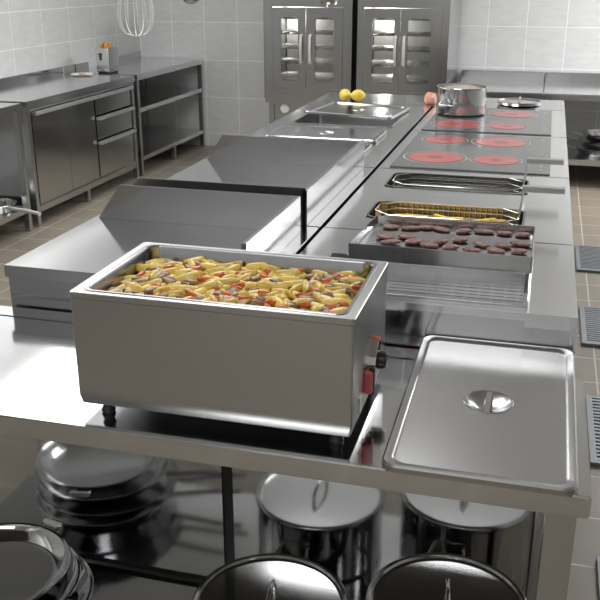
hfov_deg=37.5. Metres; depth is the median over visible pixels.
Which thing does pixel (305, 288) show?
wedge
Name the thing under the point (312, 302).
wedge
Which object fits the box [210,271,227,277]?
wedge
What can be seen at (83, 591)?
frying pan
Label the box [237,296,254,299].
pepper piece
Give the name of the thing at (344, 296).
wedge
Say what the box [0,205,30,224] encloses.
shelf
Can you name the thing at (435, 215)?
fry
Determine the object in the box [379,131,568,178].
cooktop
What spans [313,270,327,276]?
wedge
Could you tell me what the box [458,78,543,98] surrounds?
countertop
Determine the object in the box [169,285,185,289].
wedge
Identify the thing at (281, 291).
wedge
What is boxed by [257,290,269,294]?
pepper piece
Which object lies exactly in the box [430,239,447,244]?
patty
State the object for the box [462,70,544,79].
backsplash
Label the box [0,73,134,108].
countertop
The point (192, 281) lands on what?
mushroom piece
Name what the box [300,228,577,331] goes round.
countertop
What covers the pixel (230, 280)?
wedge
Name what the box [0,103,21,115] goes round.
countertop
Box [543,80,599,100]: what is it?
countertop
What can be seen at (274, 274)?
wedge
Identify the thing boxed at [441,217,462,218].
fry
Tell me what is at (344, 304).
pepper piece
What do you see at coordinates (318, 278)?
mushroom piece
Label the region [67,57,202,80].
countertop
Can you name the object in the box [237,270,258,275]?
wedge
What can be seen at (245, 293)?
wedge
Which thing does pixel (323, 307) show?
mushroom piece
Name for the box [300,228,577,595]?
unit
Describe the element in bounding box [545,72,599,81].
backsplash
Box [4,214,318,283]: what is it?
countertop
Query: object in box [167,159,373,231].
countertop
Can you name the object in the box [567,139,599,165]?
shelf
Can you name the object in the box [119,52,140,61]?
backsplash
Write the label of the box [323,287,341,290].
wedge
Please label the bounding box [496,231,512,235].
patty
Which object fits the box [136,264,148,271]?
wedge
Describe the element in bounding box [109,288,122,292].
wedge
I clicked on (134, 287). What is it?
wedge
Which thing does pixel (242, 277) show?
wedge
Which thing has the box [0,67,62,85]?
backsplash
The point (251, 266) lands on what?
wedge
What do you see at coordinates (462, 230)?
patty
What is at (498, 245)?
patty
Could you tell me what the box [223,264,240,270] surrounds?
wedge
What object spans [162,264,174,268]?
pepper piece
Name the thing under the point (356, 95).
lemon
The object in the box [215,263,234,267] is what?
wedge
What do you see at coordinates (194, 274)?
wedge
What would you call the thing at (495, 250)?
patty
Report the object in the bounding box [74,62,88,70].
backsplash
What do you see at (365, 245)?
serving tray
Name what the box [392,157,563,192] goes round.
basket
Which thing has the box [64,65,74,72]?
backsplash
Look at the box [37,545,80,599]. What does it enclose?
frying pan
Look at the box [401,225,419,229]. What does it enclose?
patty
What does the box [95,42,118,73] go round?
toaster
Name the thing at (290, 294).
wedge
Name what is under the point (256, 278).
mushroom piece
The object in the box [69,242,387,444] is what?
food warmer
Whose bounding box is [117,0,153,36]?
whisk
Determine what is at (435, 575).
lid
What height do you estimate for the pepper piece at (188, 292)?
0.015 m
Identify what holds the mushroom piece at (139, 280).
in the sauce
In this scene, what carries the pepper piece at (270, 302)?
in the sauce
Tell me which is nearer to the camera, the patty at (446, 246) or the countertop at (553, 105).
the patty at (446, 246)
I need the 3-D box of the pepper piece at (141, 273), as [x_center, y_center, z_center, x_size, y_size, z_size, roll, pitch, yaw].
[-0.301,-0.047,1.669,0.011,0.011,0.030,9,22,24]
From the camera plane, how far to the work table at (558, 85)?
6.89 m
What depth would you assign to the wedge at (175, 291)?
1.56 m
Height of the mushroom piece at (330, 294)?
0.015 m
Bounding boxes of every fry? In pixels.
[406,213,427,218]
[434,214,452,220]
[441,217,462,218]
[476,218,494,220]
[484,218,505,221]
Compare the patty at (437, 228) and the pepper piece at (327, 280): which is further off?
the patty at (437, 228)
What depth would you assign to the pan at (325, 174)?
3.02 m
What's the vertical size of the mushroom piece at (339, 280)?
0.011 m
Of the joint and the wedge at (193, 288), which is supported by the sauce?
the wedge at (193, 288)
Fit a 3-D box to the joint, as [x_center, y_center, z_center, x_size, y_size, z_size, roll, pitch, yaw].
[0.687,-1.061,4.644,0.070,0.061,0.072,-10,23,-26]
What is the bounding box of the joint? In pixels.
[424,92,436,103]
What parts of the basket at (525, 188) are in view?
stem, handle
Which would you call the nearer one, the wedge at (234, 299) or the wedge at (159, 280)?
the wedge at (234, 299)
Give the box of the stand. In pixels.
[265,98,313,123]
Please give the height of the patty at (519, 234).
0.010 m
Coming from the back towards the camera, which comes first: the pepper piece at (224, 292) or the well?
the well
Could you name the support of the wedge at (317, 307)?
on the sauce
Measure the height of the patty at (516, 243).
0.010 m
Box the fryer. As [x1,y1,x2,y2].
[324,168,572,245]
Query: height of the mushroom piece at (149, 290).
0.016 m
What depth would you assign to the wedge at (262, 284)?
1.60 m
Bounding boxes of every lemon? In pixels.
[339,89,350,100]
[350,90,365,100]
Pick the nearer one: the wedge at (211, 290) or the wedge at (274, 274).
the wedge at (211, 290)
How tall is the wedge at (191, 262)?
0.018 m
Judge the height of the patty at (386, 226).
0.010 m
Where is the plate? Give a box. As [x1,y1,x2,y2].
[71,73,93,75]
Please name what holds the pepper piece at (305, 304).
in the sauce
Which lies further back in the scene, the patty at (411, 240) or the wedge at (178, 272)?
the patty at (411, 240)
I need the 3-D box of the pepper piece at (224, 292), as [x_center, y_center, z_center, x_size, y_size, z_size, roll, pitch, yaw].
[-0.130,-0.011,1.566,0.011,0.010,0.027,-15,25,-35]
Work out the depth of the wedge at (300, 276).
1.66 m
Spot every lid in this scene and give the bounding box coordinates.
[192,553,348,599]
[265,125,386,142]
[305,101,409,119]
[364,143,371,153]
[365,552,526,599]
[382,336,577,496]
[497,96,541,106]
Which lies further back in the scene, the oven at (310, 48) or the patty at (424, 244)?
the oven at (310, 48)
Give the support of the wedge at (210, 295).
on the sauce
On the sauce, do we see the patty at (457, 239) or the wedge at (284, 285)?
the wedge at (284, 285)
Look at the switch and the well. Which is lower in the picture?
the switch
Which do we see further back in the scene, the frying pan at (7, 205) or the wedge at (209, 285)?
the frying pan at (7, 205)
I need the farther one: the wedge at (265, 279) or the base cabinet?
the base cabinet
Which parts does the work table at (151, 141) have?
leg, leg, leg, leg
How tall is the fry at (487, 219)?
0.016 m
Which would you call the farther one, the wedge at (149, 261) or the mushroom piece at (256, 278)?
the wedge at (149, 261)
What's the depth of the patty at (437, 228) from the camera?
2.26 m
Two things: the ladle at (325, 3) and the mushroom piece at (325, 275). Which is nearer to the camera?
the mushroom piece at (325, 275)
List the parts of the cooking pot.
handle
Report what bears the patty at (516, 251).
in the serving tray
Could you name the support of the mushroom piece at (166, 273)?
in the sauce
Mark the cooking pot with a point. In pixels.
(453, 99)
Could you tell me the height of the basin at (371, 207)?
0.163 m
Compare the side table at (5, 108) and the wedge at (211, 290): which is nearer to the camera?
the wedge at (211, 290)
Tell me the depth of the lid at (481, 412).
1.55 m
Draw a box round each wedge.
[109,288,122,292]
[122,281,138,286]
[124,275,142,279]
[128,283,143,291]
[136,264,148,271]
[140,278,162,286]
[145,260,164,264]
[148,262,160,267]
[148,268,162,279]
[153,285,172,294]
[160,262,177,265]
[162,290,182,293]
[163,267,179,273]
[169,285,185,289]
[169,288,191,295]
[174,268,193,275]
[177,270,203,280]
[183,256,205,262]
[188,259,195,265]
[188,285,196,290]
[194,287,206,293]
[197,278,218,290]
[200,262,216,268]
[204,266,226,273]
[205,279,222,286]
[205,289,214,296]
[207,293,217,301]
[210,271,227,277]
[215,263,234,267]
[219,277,238,284]
[219,284,232,290]
[221,274,236,277]
[222,297,238,302]
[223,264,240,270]
[225,261,242,266]
[231,291,250,295]
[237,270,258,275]
[239,273,251,282]
[245,281,256,288]
[246,262,266,269]
[249,289,269,294]
[256,281,273,288]
[260,264,280,272]
[261,277,277,280]
[266,289,285,295]
[271,281,292,288]
[271,288,288,295]
[271,296,282,306]
[273,273,286,276]
[275,270,301,275]
[275,294,287,299]
[277,276,299,281]
[281,298,289,307]
[288,290,299,298]
[289,283,307,291]
[290,280,303,284]
[295,298,313,302]
[297,274,306,279]
[302,279,309,292]
[307,301,319,310]
[311,304,324,310]
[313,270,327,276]
[315,281,325,290]
[315,294,331,301]
[321,298,346,303]
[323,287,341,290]
[327,307,347,312]
[331,283,349,288]
[332,289,344,293]
[333,294,349,298]
[339,271,355,276]
[347,277,364,282]
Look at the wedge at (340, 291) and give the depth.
1.57 m
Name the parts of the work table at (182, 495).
panel, panel, leg, leg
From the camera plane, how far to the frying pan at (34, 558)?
2.04 m
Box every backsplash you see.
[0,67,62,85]
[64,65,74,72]
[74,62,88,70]
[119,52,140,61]
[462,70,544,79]
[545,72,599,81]
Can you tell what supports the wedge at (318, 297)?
on the sauce
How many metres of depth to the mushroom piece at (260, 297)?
1.55 m
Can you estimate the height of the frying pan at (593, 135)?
0.072 m
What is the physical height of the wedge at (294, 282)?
0.019 m
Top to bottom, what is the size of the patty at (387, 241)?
0.010 m
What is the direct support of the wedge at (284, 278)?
on the sauce
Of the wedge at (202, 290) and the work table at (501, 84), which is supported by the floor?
the work table at (501, 84)
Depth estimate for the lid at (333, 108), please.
4.28 m
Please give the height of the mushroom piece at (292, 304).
0.013 m
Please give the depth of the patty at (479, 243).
2.10 m
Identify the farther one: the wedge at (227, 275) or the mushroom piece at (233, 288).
the wedge at (227, 275)
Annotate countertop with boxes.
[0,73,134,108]
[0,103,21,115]
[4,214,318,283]
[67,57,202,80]
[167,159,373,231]
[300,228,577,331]
[312,93,564,110]
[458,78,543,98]
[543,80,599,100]
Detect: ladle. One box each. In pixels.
[183,0,198,3]
[320,0,338,7]
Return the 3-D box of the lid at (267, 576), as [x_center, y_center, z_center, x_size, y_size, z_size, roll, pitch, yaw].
[-0.062,0.620,1.849,0.330,0.044,0.330,-15,25,-35]
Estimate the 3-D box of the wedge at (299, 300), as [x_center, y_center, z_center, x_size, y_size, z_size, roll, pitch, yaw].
[0.005,0.003,1.540,0.039,0.019,0.019,15,25,35]
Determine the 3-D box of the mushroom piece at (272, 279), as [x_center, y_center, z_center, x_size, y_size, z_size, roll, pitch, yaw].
[-0.043,-0.035,1.645,0.029,0.011,0.018,5,21,12]
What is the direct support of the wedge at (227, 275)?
on the sauce
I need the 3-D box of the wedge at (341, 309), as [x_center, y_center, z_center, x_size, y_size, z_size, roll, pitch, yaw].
[0.063,0.022,1.477,0.046,0.019,0.023,0,20,0]
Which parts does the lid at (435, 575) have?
handle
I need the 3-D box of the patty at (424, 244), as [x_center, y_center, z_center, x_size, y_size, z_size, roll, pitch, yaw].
[0.305,-0.130,2.090,0.046,0.010,0.035,9,22,23]
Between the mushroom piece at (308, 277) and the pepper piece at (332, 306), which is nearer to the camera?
the pepper piece at (332, 306)
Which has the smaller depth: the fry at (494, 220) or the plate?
the fry at (494, 220)
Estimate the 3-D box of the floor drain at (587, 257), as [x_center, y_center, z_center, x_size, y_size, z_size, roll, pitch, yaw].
[1.831,-0.222,5.038,0.500,0.013,0.485,5,21,14]
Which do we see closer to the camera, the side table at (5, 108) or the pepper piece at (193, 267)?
the pepper piece at (193, 267)
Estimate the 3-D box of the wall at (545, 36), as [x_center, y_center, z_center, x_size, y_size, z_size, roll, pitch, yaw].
[1.743,-2.604,7.315,6.700,2.900,0.100,5,21,14]
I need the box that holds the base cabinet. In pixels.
[0,67,138,226]
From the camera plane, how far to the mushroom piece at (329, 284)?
1.61 m
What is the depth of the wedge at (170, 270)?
1.68 m
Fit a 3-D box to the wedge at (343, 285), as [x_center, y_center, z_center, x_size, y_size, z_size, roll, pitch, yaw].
[0.080,-0.023,1.629,0.053,0.019,0.022,0,20,-1]
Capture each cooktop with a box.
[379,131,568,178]
[412,106,566,137]
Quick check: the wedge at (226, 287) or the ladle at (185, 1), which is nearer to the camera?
the wedge at (226, 287)
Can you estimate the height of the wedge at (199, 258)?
0.016 m
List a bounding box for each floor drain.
[575,245,599,272]
[579,305,599,346]
[585,395,599,466]
[596,556,599,599]
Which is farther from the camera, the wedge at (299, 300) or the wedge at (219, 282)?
the wedge at (219, 282)
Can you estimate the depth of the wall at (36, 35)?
6.91 m
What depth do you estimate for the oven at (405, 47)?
6.87 m
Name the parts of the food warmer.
rating plate, control plate, thermostat knob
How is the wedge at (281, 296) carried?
on the sauce
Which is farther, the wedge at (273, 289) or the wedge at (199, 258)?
the wedge at (199, 258)
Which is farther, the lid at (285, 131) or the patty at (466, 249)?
the lid at (285, 131)
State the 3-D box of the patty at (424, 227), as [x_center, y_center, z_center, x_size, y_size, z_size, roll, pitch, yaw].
[0.328,-0.188,2.290,0.040,0.010,0.042,17,26,38]
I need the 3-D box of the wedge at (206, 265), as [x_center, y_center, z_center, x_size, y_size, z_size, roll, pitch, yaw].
[-0.176,-0.064,1.712,0.042,0.017,0.020,5,21,14]
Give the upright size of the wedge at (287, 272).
0.018 m
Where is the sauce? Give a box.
[136,274,356,310]
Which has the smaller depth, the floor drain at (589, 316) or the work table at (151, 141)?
the floor drain at (589, 316)
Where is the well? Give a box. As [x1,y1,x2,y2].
[205,102,431,171]
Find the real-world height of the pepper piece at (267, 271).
0.014 m
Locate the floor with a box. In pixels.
[0,144,599,599]
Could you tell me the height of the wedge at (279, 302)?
0.020 m
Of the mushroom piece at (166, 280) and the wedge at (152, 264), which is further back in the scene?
the wedge at (152, 264)
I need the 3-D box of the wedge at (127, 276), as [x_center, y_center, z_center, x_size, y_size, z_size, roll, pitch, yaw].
[-0.312,-0.039,1.671,0.049,0.019,0.020,7,21,18]
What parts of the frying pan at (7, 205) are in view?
handle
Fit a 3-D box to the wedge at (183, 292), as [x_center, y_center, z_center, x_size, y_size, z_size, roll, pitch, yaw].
[-0.211,-0.013,1.579,0.047,0.021,0.022,6,21,15]
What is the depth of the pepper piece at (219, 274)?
1.66 m
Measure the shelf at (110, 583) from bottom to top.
0.020 m
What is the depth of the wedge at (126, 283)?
1.61 m
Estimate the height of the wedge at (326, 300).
0.016 m
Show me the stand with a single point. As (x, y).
(278, 108)
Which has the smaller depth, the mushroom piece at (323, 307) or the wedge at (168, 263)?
the mushroom piece at (323, 307)
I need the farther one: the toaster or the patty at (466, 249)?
the toaster
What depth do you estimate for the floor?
5.53 m
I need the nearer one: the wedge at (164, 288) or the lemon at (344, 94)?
the wedge at (164, 288)
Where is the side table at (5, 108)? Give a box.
[0,103,32,231]
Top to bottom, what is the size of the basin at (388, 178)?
0.163 m
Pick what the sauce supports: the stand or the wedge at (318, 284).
the wedge at (318, 284)
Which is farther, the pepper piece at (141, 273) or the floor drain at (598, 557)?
the floor drain at (598, 557)
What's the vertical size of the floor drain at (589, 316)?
0.013 m
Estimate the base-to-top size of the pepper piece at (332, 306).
0.012 m
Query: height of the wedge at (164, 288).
0.016 m
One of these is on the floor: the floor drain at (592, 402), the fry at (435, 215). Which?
the floor drain at (592, 402)
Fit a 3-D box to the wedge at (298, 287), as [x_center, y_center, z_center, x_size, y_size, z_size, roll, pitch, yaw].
[-0.005,-0.021,1.596,0.016,0.016,0.047,17,26,39]
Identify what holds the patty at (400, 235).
in the serving tray
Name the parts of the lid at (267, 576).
handle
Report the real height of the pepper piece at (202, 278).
0.014 m
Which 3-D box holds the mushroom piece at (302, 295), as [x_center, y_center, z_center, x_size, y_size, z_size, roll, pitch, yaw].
[0.009,-0.003,1.549,0.029,0.013,0.021,3,21,8]
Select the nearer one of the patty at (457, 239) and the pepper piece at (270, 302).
the pepper piece at (270, 302)
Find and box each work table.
[0,305,591,599]
[64,52,204,175]
[458,70,544,99]
[543,72,599,165]
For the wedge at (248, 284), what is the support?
on the sauce
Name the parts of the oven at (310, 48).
door, handle, handle, door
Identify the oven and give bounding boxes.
[263,0,357,99]
[356,0,461,95]
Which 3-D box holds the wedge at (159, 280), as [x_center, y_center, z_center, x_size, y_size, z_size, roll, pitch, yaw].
[-0.270,-0.029,1.616,0.044,0.019,0.020,-10,23,-26]
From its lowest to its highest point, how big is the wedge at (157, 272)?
0.016 m
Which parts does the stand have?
leg, frame, control panel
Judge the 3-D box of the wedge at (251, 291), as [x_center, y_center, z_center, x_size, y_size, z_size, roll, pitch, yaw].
[-0.075,-0.010,1.585,0.050,0.017,0.018,-12,24,-30]
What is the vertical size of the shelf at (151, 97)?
0.035 m
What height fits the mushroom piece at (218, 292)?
0.012 m
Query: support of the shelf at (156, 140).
attached to the work table at (151, 141)
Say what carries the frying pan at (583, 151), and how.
on the work table at (558, 85)
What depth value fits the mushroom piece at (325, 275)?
1.65 m
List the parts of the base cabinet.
leg, handle, door, door, handle, leg, rail, drawer, drawer, handle, handle, drawer, handle, leg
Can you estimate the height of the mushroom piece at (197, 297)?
0.014 m
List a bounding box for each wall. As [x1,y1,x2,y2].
[0,0,142,126]
[137,0,599,145]
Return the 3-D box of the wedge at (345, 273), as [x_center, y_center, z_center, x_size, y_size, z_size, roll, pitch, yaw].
[0.089,-0.048,1.663,0.041,0.017,0.017,17,26,38]
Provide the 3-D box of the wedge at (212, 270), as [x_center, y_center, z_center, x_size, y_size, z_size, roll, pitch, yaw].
[-0.159,-0.055,1.694,0.048,0.017,0.019,-8,22,-20]
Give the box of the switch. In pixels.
[365,365,375,394]
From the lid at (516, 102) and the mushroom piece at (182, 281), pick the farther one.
the lid at (516, 102)
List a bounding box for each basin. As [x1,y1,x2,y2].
[367,201,525,224]
[385,172,529,194]
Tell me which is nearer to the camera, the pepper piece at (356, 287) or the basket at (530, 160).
the pepper piece at (356, 287)
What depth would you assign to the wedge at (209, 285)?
1.60 m
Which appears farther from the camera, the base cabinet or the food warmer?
the base cabinet
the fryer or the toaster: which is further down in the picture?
the fryer
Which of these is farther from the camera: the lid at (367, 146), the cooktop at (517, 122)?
the cooktop at (517, 122)
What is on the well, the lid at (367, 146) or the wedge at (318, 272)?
the lid at (367, 146)
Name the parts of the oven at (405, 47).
door, handle, handle, door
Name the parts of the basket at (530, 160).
stem, handle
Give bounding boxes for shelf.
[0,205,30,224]
[87,562,199,599]
[139,86,201,111]
[142,127,202,159]
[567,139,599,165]
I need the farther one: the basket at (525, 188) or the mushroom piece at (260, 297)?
the basket at (525, 188)
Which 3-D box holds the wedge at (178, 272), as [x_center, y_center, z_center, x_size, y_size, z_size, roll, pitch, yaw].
[-0.221,-0.050,1.679,0.046,0.018,0.021,-1,20,-3]
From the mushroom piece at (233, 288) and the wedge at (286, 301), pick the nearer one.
the wedge at (286, 301)
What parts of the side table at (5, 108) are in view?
leg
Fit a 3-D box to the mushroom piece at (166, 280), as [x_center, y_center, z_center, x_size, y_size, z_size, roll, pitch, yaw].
[-0.240,-0.034,1.633,0.030,0.015,0.020,8,22,21]
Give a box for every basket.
[375,185,564,224]
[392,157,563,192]
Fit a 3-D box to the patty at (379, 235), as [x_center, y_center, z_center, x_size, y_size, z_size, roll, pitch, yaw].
[0.210,-0.157,2.174,0.040,0.010,0.048,-15,25,-34]
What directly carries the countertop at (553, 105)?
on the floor
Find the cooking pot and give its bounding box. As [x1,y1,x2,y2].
[436,83,487,116]
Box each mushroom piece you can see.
[131,278,146,282]
[144,286,155,294]
[161,270,169,275]
[162,277,176,283]
[180,280,190,284]
[183,278,197,285]
[194,296,204,299]
[213,290,221,295]
[227,287,238,291]
[243,277,253,281]
[248,299,264,305]
[251,276,260,281]
[255,294,266,301]
[269,278,282,281]
[289,301,297,308]
[297,294,312,297]
[304,273,314,280]
[314,276,323,282]
[320,292,333,297]
[321,306,331,311]
[322,273,336,279]
[325,283,336,287]
[338,279,350,283]
[350,280,362,285]
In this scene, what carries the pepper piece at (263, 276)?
in the sauce
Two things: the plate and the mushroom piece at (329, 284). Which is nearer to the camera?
the mushroom piece at (329, 284)
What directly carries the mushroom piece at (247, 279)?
in the sauce
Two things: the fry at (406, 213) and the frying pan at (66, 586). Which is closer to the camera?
the frying pan at (66, 586)
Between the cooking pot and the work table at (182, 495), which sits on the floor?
the work table at (182, 495)
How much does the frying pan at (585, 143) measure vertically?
0.072 m
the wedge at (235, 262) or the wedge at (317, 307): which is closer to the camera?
the wedge at (317, 307)
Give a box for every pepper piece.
[136,271,145,276]
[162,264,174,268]
[184,290,197,296]
[188,266,200,269]
[196,276,210,281]
[213,272,223,276]
[222,290,230,294]
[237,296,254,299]
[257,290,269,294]
[260,268,270,274]
[260,274,269,278]
[264,300,276,305]
[297,301,310,307]
[322,278,332,282]
[324,303,337,308]
[337,301,349,306]
[351,285,360,289]
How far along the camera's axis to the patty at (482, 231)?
2.24 m
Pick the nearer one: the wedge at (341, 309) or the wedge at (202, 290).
the wedge at (341, 309)
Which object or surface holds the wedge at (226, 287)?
on the sauce
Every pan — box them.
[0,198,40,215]
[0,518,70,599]
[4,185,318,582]
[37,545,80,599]
[68,554,93,599]
[132,135,373,231]
[566,135,599,149]
[567,143,599,157]
[571,129,599,142]
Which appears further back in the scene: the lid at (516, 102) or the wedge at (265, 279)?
the lid at (516, 102)
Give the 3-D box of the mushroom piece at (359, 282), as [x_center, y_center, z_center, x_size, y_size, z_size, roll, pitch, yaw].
[0.103,-0.029,1.633,0.028,0.014,0.018,-5,21,-14]
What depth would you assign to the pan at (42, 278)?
2.32 m
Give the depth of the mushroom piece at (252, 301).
1.52 m
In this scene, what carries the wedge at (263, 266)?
on the sauce
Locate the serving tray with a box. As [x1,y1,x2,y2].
[348,215,535,273]
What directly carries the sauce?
in the food warmer
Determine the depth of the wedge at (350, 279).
1.64 m
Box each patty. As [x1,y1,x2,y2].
[376,233,393,238]
[380,239,400,244]
[383,224,398,228]
[397,233,415,238]
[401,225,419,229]
[405,238,422,243]
[419,225,432,229]
[420,242,438,247]
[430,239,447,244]
[433,226,449,231]
[442,244,458,249]
[452,237,467,242]
[456,228,471,233]
[462,247,480,252]
[473,240,489,247]
[474,228,493,233]
[486,247,505,253]
[494,243,510,248]
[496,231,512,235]
[509,241,530,246]
[511,248,526,254]
[515,232,529,237]

